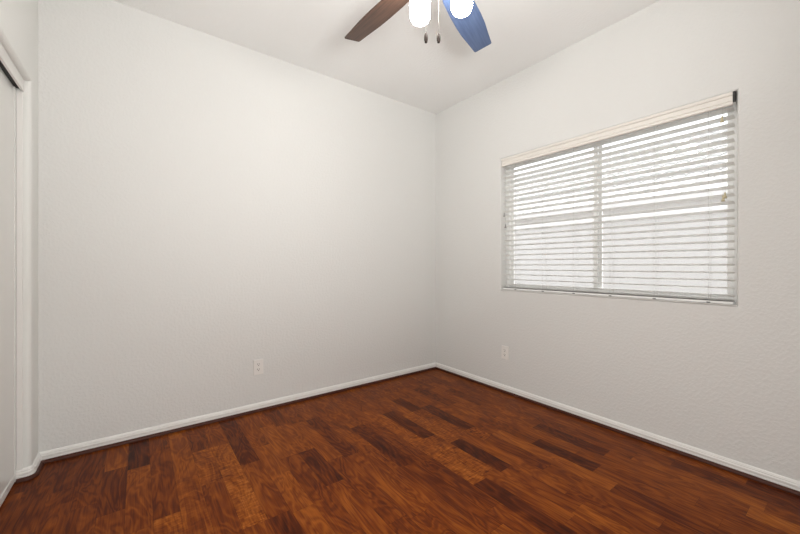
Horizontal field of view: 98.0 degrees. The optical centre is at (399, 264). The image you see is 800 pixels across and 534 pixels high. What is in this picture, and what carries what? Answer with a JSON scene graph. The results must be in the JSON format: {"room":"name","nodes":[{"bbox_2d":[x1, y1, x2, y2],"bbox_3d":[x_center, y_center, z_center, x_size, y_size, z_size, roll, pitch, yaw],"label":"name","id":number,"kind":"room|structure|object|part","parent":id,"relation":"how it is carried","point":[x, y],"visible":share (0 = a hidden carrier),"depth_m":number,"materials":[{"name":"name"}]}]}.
{"room":"empty bedroom","nodes":[
{"label":"empty bedroom","id":0,"kind":"room"},
{"bbox_2d":[0,0,37,481],"bbox_3d":[-1.043,-0.217,0.524,0.140,2.855,3.730,0,0,-37],"label":"wall","id":1,"kind":"structure","parent":0,"point":[18,18],"depth_m":1.81,"materials":[{"name":"white paint"}]},
{"bbox_2d":[0,68,15,506],"bbox_3d":[-1.547,0.098,1.198,0.034,2.001,1.434,0,0,-37],"label":"door","id":2,"kind":"structure","parent":1,"relation":"in","point":[7,90],"depth_m":1.66,"materials":[{"name":"white paint"}]},
{"bbox_3d":[-1.536,1.079,1.207,0.004,0.038,1.378,0,0,-37],"label":"rail","id":3,"kind":"part","parent":2,"relation":"part of","materials":[{"name":"white paint"}]},
{"bbox_2d":[0,61,18,88],"bbox_3d":[-1.148,-0.930,0.636,0.097,0.048,2.815,0,0,-37],"label":"trim","id":4,"kind":"structure","parent":1,"relation":"attached to","point":[2,67],"depth_m":1.66,"materials":[{"name":"black"}]},
{"bbox_2d":[0,43,23,91],"bbox_3d":[-1.103,-0.924,0.670,0.012,0.060,2.816,0,0,-37],"label":"trim","id":5,"kind":"structure","parent":1,"relation":"attached to","point":[5,59],"depth_m":1.62,"materials":[{"name":"white paint"}]},
{"bbox_2d":[16,90,22,470],"bbox_3d":[-1.955,0.108,1.788,0.022,2.004,0.006,0,0,-37],"label":"trim","id":6,"kind":"structure","parent":1,"relation":"attached to","point":[19,94],"depth_m":1.79,"materials":[{"name":"white paint"}]},
{"bbox_2d":[16,453,40,478],"bbox_3d":[-1.984,1.079,1.863,0.066,0.061,0.178,0,0,-37],"label":"baseboard","id":7,"kind":"structure","parent":1,"relation":"attached to","point":[30,470],"depth_m":1.81,"materials":[{"name":"white paint"}]},
{"bbox_2d":[16,460,44,483],"bbox_3d":[-1.950,1.101,1.869,0.067,0.019,0.208,0,0,-17],"label":"trim","id":8,"kind":"structure","parent":1,"relation":"attached to","point":[38,471],"depth_m":1.81,"materials":[{"name":"brown wood"}]},
{"bbox_2d":[38,0,435,452],"bbox_3d":[-0.860,-0.217,2.905,3.290,2.855,0.140,0,0,-37],"label":"wall","id":9,"kind":"structure","parent":0,"point":[209,206],"depth_m":2.44,"materials":[{"name":"white paint"}]},
{"bbox_2d":[39,362,435,459],"bbox_3d":[-0.814,1.079,2.843,3.010,0.061,0.014,0,0,-37],"label":"baseboard","id":10,"kind":"structure","parent":9,"relation":"attached to","point":[78,447],"depth_m":2.44,"materials":[{"name":"white paint"}]},
{"bbox_2d":[42,367,435,463],"bbox_3d":[-0.805,1.101,2.832,3.010,0.019,0.016,0,0,-37],"label":"trim","id":11,"kind":"structure","parent":9,"relation":"attached to","point":[87,451],"depth_m":2.43,"materials":[{"name":"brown wood"}]},
{"bbox_2d":[253,359,262,374],"bbox_3d":[-1.077,0.776,2.647,0.070,0.114,0.012,0,0,-37],"label":"power outlet","id":12,"kind":"object","parent":9,"relation":"attached to","point":[257,364],"visible":1,"depth_m":2.64,"materials":[{"name":"white plastic"}]},
{"bbox_2d":[113,0,659,113],"bbox_3d":[-0.079,-1.700,1.247,4.070,0.150,3.730,0,0,-37],"label":"ceiling","id":13,"kind":"structure","parent":0,"point":[394,61],"depth_m":2.48,"materials":[{"name":"white paint"}]},
{"bbox_2d":[345,0,490,51],"bbox_3d":[0.124,-1.292,1.504,1.281,0.667,1.249,0,0,-37],"label":"ceiling fan","id":14,"kind":"object","parent":13,"relation":"hanging from","point":[467,18],"visible":1,"depth_m":1.78,"materials":[{"name":"wood"}]},
{"bbox_3d":[-0.109,-1.282,1.790,0.138,0.006,0.507,-17,11,-40],"label":"blade","id":15,"kind":"part","parent":14,"relation":"part of","materials":[{"name":"brown wood"}]},
{"bbox_3d":[0.090,-1.140,1.557,0.091,0.120,0.091,0,0,-37],"label":"lamp shade","id":16,"kind":"part","parent":14,"relation":"part of","materials":[{"name":"white glass"}]},
{"bbox_3d":[0.166,-1.104,1.500,0.002,0.232,0.002,0,0,-37],"label":"pull chain","id":17,"kind":"part","parent":14,"relation":"part of","materials":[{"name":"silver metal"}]},
{"bbox_3d":[0.266,-1.140,1.500,0.091,0.120,0.091,0,0,-37],"label":"lamp shade","id":18,"kind":"part","parent":14,"relation":"part of","materials":[{"name":"white glass"}]},
{"bbox_3d":[0.363,-1.282,1.834,0.138,0.006,0.507,-15,-7,29],"label":"blade","id":19,"kind":"part","parent":14,"relation":"part of","materials":[{"name":"blue wood"}]},
{"bbox_2d":[0,369,799,533],"bbox_3d":[-0.087,1.170,1.241,4.050,0.120,3.730,0,0,-37],"label":"floor","id":20,"kind":"structure","parent":0,"point":[435,451],"depth_m":1.80,"materials":[{"name":"laminate"}]},
{"bbox_2d":[436,0,799,481],"bbox_3d":[1.477,-0.217,2.414,0.140,2.855,3.730,0,0,-37],"label":"wall","id":21,"kind":"structure","parent":0,"point":[722,380],"depth_m":2.17,"materials":[{"name":"white paint"}]},
{"bbox_2d":[502,345,508,359],"bbox_3d":[0.916,0.764,3.035,0.012,0.114,0.070,0,0,-37],"label":"power outlet","id":22,"kind":"object","parent":21,"relation":"attached to","point":[505,349],"visible":1,"depth_m":3.03,"materials":[{"name":"white plastic"}]},
{"bbox_2d":[436,363,799,490],"bbox_3d":[1.415,1.079,2.368,0.014,0.061,3.450,0,0,-37],"label":"baseboard","id":23,"kind":"structure","parent":21,"relation":"attached to","point":[772,477],"depth_m":2.17,"materials":[{"name":"white paint"}]},
{"bbox_2d":[436,367,799,496],"bbox_3d":[1.404,1.101,2.359,0.016,0.019,3.450,0,0,-37],"label":"trim","id":24,"kind":"structure","parent":21,"relation":"attached to","point":[760,480],"depth_m":2.15,"materials":[{"name":"brown wood"}]},
{"bbox_2d":[501,96,736,305],"bbox_3d":[1.399,-0.358,2.509,0.141,1.155,1.520,0,0,-37],"label":"window","id":25,"kind":"structure","parent":21,"relation":"in","point":[734,198],"depth_m":2.32,"materials":[{"name":"white plastic"}]},
{"bbox_3d":[1.233,-0.358,2.821,0.018,1.099,0.767,0,0,-37],"label":"sash","id":26,"kind":"part","parent":25,"relation":"part of","materials":[{"name":"white plastic"}]},
{"bbox_2d":[501,91,735,303],"bbox_3d":[1.369,-0.360,2.485,0.075,1.148,1.504,0,0,-37],"label":"window blind","id":27,"kind":"object","parent":25,"relation":"attached to","point":[728,99],"visible":1,"depth_m":2.29,"materials":[{"name":"white plastic"}]},
{"bbox_3d":[0.920,-0.613,3.036,0.001,0.535,0.002,0,0,-37],"label":"pull cord","id":28,"kind":"part","parent":27,"relation":"part of","materials":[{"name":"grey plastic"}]},
{"bbox_3d":[1.304,-0.347,2.588,0.056,1.085,0.002,0,0,-37],"label":"ladder cord","id":29,"kind":"part","parent":27,"relation":"part of","materials":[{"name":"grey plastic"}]},
{"bbox_3d":[1.453,-0.347,2.389,0.056,1.085,0.002,0,0,-37],"label":"ladder cord","id":30,"kind":"part","parent":27,"relation":"part of","materials":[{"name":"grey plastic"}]},
{"bbox_3d":[1.375,0.206,2.494,0.050,0.014,1.492,0,0,-37],"label":"rail","id":31,"kind":"part","parent":27,"relation":"part of","materials":[{"name":"white plastic"}]},
{"bbox_3d":[1.760,-0.347,1.979,0.056,1.085,0.002,0,0,-37],"label":"ladder cord","id":32,"kind":"part","parent":27,"relation":"part of","materials":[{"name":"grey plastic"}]},
{"bbox_3d":[1.378,0.217,2.493,0.088,0.004,1.518,0,0,-37],"label":"sill","id":33,"kind":"part","parent":25,"relation":"part of","materials":[{"name":"white paint"}]},
{"bbox_3d":[1.640,-0.358,2.242,0.018,1.099,0.747,0,0,-37],"label":"sash","id":34,"kind":"part","parent":25,"relation":"part of","materials":[{"name":"white plastic"}]},
{"label":"outside","id":35,"kind":"structure","parent":0,"visible":0},
{"bbox_3d":[8.442,1.410,9.794,19.860,0.300,50.000,0,0,-37],"label":"ground","id":36,"kind":"structure","parent":35,"visible":0},
{"bbox_2d":[515,205,726,293],"bbox_3d":[1.674,0.278,7.218,0.260,1.965,28.000,0,0,-37],"label":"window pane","id":37,"kind":"object","parent":36,"relation":"on","point":[716,215],"visible":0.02,"depth_m":4.87,"materials":[{"name":"glass"}]},
{"bbox_2d":[515,129,726,226],"bbox_3d":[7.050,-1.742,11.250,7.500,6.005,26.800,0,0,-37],"label":"window pane","id":38,"kind":"structure","parent":36,"relation":"on","point":[720,192],"depth_m":9.29,"materials":[{"name":"glass"}]}
]}

